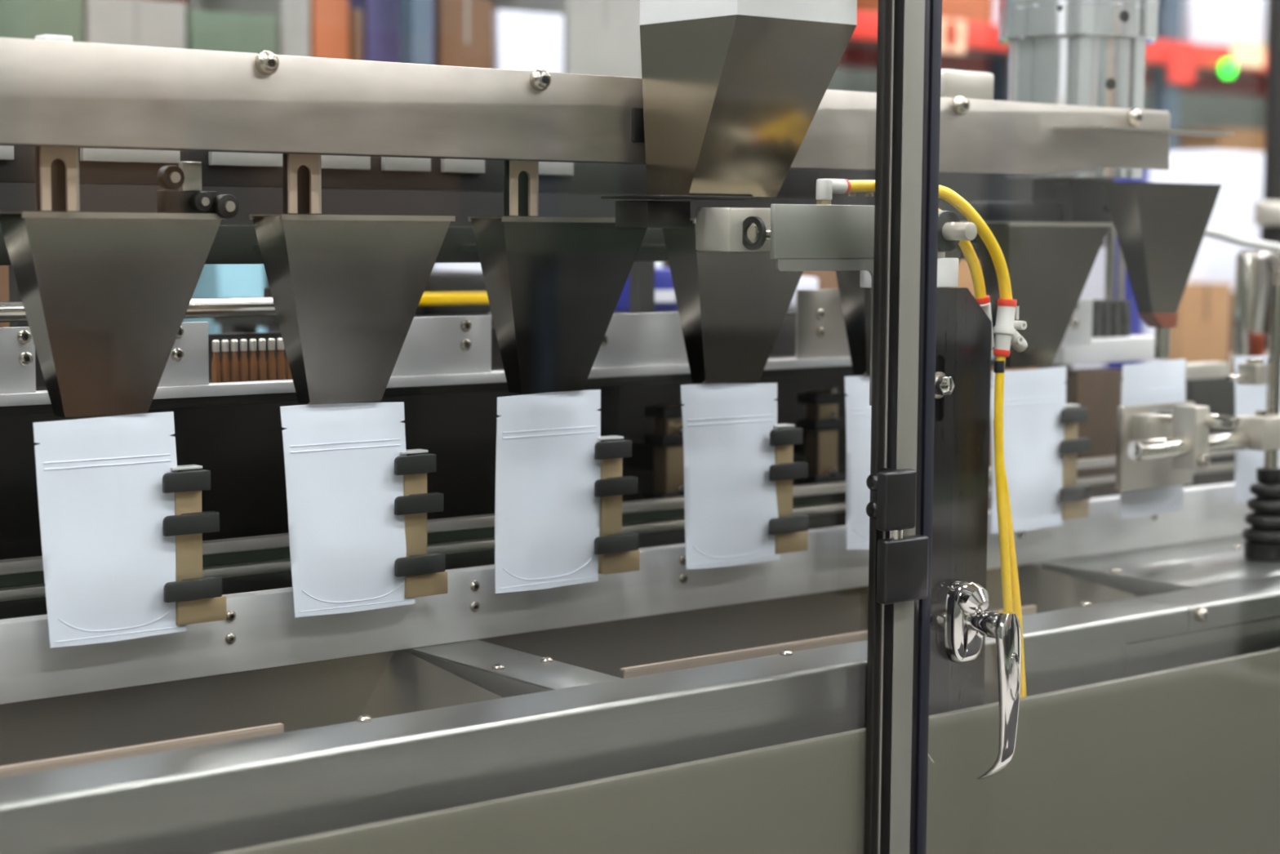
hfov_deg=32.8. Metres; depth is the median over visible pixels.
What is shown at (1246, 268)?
cylinder
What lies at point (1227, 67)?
indicator light
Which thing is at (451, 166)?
plate
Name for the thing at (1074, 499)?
gripper
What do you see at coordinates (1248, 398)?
pouch
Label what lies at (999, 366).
tube sleeve
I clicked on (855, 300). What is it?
hopper
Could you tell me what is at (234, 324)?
bench
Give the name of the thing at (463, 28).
carton
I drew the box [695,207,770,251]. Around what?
mounting block
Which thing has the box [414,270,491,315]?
case
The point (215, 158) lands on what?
plate
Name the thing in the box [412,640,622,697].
brace
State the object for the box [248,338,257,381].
vial
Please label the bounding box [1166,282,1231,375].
cardboard box
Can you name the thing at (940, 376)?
washer
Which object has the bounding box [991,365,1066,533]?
pouch
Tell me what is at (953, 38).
number card
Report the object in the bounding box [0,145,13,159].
plate
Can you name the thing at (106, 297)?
hopper
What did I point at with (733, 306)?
hopper
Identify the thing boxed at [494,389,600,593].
pouch
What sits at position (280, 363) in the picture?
vial
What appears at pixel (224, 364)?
vial
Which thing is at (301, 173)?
bracket
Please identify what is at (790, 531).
gripper
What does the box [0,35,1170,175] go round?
beam
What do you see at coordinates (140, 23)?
carton
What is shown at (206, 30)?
carton
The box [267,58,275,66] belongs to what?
socket
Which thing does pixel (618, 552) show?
gripper
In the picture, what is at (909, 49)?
post
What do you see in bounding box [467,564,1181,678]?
tray
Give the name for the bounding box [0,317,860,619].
panel
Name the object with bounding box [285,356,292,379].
vial
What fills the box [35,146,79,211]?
bracket
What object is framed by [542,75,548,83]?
socket
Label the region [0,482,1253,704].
panel
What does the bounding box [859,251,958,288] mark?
block
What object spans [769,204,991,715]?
bracket
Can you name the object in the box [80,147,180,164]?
plate
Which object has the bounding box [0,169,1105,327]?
housing
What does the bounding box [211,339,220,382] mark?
vial
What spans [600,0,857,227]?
chute
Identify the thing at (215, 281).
box
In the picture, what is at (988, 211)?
dark manifold
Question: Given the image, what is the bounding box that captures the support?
[0,225,979,265]
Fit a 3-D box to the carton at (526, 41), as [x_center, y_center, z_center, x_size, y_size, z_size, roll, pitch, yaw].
[-0.446,-0.889,5.999,0.217,0.469,0.500,-4,7,-39]
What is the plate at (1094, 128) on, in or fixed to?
attached to the beam
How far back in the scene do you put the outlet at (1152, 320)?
3.35 m
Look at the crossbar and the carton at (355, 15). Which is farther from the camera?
the carton at (355, 15)
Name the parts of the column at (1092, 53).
stem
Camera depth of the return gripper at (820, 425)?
3.33 m
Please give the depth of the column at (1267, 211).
5.32 m
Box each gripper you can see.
[162,464,226,625]
[394,448,447,598]
[594,435,639,574]
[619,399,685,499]
[768,423,808,554]
[777,386,847,484]
[1058,404,1091,519]
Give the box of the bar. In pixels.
[1183,361,1228,379]
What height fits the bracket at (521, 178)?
0.087 m
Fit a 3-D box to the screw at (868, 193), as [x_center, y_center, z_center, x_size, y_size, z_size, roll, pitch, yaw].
[0.267,-0.277,2.535,0.011,0.018,0.011,-4,7,-39]
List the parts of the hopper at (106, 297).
knob, knob, stem, clamp knobs, knob, knob, knob, knob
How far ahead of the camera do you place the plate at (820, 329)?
3.10 m
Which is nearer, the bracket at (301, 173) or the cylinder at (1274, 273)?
the bracket at (301, 173)
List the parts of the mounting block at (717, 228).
piston rod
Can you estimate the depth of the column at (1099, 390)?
3.59 m
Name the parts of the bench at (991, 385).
leg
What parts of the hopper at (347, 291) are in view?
mount arm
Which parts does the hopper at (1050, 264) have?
mount arm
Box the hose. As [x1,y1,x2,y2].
[1249,250,1279,355]
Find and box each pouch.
[32,411,186,647]
[280,401,414,617]
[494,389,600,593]
[680,382,780,569]
[844,375,871,550]
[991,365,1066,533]
[1120,359,1185,517]
[1234,355,1279,502]
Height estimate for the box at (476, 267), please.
0.459 m
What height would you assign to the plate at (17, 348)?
0.072 m
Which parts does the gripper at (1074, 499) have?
cap plate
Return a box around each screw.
[846,192,855,196]
[864,191,873,196]
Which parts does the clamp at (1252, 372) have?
thin rod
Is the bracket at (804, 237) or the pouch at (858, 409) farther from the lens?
the pouch at (858, 409)
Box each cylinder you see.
[1232,250,1258,374]
[1267,252,1279,343]
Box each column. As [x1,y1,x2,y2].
[997,0,1158,231]
[1063,368,1124,497]
[1253,0,1279,351]
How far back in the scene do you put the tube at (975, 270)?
2.58 m
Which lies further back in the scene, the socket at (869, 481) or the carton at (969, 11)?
the carton at (969, 11)
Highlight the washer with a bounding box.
[934,371,946,399]
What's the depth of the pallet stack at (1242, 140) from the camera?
10.22 m
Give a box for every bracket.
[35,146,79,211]
[282,153,321,213]
[503,160,538,215]
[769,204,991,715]
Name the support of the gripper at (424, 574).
attached to the rail at (30, 591)
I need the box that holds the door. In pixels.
[915,0,1021,853]
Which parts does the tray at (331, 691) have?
drip strip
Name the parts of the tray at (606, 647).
drip strip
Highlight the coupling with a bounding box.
[974,295,994,348]
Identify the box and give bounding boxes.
[182,263,265,333]
[432,262,482,271]
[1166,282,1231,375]
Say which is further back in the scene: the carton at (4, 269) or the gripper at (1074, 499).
the carton at (4, 269)
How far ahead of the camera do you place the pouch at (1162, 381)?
3.36 m
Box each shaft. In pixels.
[0,287,279,327]
[937,210,977,252]
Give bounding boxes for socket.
[23,334,28,339]
[25,356,30,361]
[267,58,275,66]
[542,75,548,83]
[830,178,848,194]
[866,506,872,513]
[867,479,872,485]
[963,102,968,108]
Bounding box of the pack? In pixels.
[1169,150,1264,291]
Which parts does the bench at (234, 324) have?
leg, yellow strip, leg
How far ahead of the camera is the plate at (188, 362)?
2.49 m
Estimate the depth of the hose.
3.97 m
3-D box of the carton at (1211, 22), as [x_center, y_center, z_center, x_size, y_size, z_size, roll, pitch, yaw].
[2.440,-1.932,10.237,0.555,0.338,0.802,-4,7,-39]
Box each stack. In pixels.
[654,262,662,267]
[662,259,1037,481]
[1091,222,1130,337]
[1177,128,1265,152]
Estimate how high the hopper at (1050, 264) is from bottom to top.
0.210 m
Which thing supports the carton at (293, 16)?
on the shelf
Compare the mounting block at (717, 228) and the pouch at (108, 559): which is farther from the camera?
the mounting block at (717, 228)
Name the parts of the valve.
adjust knob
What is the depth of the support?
2.53 m
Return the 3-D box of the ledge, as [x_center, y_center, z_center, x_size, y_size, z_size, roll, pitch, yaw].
[-0.631,-0.034,2.406,3.020,0.013,0.032,-4,7,-39]
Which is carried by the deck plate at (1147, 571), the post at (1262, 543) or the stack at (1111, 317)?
the post at (1262, 543)
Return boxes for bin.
[614,266,678,311]
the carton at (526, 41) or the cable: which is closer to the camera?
the cable
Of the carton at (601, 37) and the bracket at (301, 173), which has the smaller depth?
the bracket at (301, 173)
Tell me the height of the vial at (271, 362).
0.064 m
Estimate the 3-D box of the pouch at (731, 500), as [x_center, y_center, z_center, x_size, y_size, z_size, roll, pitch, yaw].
[0.119,0.062,2.822,0.167,0.240,0.019,-4,7,-39]
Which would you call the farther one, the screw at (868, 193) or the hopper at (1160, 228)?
the hopper at (1160, 228)
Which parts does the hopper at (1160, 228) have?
mount arm, spout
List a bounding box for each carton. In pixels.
[0,0,83,42]
[0,265,9,327]
[82,0,186,48]
[185,8,276,54]
[186,0,310,57]
[310,0,348,59]
[348,0,434,64]
[348,8,363,60]
[434,0,492,68]
[492,0,641,78]
[492,8,563,72]
[857,0,992,24]
[992,0,999,24]
[1180,0,1266,46]
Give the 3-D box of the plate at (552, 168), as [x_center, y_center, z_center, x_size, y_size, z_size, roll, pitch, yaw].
[-0.122,-0.342,2.853,0.081,0.023,0.010,-4,7,-39]
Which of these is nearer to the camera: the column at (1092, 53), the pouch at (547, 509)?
the pouch at (547, 509)
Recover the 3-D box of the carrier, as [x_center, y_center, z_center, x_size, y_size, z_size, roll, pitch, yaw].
[-0.794,-0.301,2.331,2.700,0.075,0.014,-4,7,-39]
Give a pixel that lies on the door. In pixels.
(965, 618)
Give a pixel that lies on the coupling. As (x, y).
(984, 303)
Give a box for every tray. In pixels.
[0,649,503,777]
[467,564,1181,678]
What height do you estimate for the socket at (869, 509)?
0.007 m
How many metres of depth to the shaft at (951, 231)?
2.52 m
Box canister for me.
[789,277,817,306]
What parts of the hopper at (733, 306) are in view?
mount arm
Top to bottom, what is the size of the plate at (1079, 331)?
0.074 m
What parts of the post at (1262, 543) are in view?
rod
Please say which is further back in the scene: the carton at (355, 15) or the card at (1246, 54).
the card at (1246, 54)
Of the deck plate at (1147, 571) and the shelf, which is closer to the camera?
the deck plate at (1147, 571)
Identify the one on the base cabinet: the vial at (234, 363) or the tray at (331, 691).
the tray at (331, 691)
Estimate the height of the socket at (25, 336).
0.005 m
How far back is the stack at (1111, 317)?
3.65 m
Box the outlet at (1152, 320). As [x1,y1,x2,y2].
[1137,313,1177,328]
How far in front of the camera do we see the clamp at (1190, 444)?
3.20 m
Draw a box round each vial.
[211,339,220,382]
[220,339,230,382]
[230,339,239,382]
[239,338,248,382]
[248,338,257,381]
[257,338,266,381]
[266,337,275,380]
[275,337,285,380]
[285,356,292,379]
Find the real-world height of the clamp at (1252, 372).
0.039 m
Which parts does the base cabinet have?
front rail, panel, front rail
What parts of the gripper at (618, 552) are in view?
cap plate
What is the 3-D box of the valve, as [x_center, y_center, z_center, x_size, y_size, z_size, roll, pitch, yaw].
[0.443,-0.118,2.600,0.051,0.070,0.025,-4,7,-39]
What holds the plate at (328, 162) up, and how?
attached to the carrier
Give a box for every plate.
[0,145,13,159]
[0,326,35,393]
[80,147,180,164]
[157,321,208,386]
[208,151,282,167]
[320,155,370,169]
[381,156,431,172]
[391,315,491,376]
[440,158,484,173]
[538,161,573,175]
[592,311,688,367]
[795,288,850,358]
[1040,534,1279,596]
[1053,125,1234,137]
[1060,299,1093,346]
[1115,400,1195,491]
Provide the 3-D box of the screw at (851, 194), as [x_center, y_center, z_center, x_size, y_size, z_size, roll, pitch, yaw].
[0.244,-0.276,2.518,0.011,0.018,0.011,-4,7,-39]
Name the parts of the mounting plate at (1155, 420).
push rod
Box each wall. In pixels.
[826,0,1269,130]
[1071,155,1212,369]
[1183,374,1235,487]
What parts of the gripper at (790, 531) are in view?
cap plate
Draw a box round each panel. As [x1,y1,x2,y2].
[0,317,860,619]
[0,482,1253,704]
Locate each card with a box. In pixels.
[941,18,965,53]
[1231,40,1264,67]
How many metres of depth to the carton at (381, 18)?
5.50 m
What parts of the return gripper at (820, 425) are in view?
arm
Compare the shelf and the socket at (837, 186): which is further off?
the shelf
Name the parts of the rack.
post, post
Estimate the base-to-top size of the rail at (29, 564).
0.014 m
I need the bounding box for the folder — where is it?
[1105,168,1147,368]
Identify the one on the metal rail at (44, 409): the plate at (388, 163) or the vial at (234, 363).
the vial at (234, 363)
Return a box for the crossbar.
[1053,334,1164,364]
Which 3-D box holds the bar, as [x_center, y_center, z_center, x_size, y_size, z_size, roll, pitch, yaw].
[0.961,-0.097,3.739,0.122,0.026,0.030,-4,7,-39]
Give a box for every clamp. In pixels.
[1127,404,1251,470]
[1226,358,1266,385]
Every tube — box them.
[848,179,1012,299]
[937,208,986,298]
[993,419,1026,697]
[994,355,1020,697]
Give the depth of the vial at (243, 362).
2.61 m
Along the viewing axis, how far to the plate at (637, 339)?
2.90 m
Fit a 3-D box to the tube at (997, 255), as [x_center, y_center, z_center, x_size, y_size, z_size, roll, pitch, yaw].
[0.342,-0.214,2.538,0.227,0.145,0.031,-2,6,-22]
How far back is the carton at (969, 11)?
8.84 m
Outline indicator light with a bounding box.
[1220,60,1235,77]
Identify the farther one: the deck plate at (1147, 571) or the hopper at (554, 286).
the deck plate at (1147, 571)
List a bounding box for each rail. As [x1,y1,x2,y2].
[0,355,995,416]
[0,451,1235,574]
[0,462,1235,601]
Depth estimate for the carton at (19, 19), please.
4.94 m
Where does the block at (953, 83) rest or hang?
on the beam
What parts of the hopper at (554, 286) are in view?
mount arm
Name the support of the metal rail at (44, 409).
attached to the panel at (241, 446)
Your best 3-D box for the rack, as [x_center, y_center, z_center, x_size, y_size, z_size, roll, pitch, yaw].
[0.961,-1.635,9.164,8.350,4.600,1.140,-4,7,-39]
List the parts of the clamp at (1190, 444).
rod, rod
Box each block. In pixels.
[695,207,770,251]
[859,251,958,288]
[940,69,993,100]
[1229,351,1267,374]
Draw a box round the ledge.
[0,349,995,406]
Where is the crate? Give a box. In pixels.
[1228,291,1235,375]
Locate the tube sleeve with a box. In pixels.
[993,360,1004,373]
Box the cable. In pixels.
[1204,226,1279,253]
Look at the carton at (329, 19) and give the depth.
5.41 m
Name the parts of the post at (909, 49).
hinge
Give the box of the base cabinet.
[0,481,1279,853]
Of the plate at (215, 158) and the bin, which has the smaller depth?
the plate at (215, 158)
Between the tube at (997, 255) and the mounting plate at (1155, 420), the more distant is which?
the mounting plate at (1155, 420)
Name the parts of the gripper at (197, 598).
cap plate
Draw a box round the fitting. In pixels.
[815,178,851,204]
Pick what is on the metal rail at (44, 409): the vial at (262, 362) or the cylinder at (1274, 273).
the vial at (262, 362)
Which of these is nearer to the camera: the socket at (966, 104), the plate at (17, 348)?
the plate at (17, 348)
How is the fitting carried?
attached to the tube at (997, 255)
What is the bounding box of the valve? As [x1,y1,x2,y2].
[993,298,1027,357]
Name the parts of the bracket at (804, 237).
slotted plate, bent plate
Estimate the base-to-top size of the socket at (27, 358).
0.005 m
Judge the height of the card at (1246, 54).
0.110 m
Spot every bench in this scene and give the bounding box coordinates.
[212,292,1071,369]
[989,380,994,481]
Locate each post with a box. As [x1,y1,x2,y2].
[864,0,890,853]
[866,0,930,853]
[1234,284,1279,561]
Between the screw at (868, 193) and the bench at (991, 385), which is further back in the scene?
the bench at (991, 385)
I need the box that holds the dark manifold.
[968,201,1062,220]
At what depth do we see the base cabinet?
2.40 m
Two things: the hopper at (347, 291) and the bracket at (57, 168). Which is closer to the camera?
the bracket at (57, 168)
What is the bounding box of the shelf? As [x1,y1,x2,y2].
[264,0,431,332]
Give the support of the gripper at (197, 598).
attached to the rail at (30, 591)
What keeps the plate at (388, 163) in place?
attached to the carrier
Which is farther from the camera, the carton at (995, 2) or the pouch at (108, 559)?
the carton at (995, 2)
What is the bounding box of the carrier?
[0,146,820,198]
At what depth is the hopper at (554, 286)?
2.59 m
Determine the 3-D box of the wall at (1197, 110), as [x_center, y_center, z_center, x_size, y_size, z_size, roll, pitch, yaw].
[-2.299,-2.162,9.742,21.000,5.500,0.100,-4,7,-39]
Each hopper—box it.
[0,161,239,417]
[248,213,455,404]
[461,216,647,393]
[641,218,803,383]
[835,221,968,375]
[972,222,1112,368]
[1102,182,1222,358]
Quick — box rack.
[160,0,1267,151]

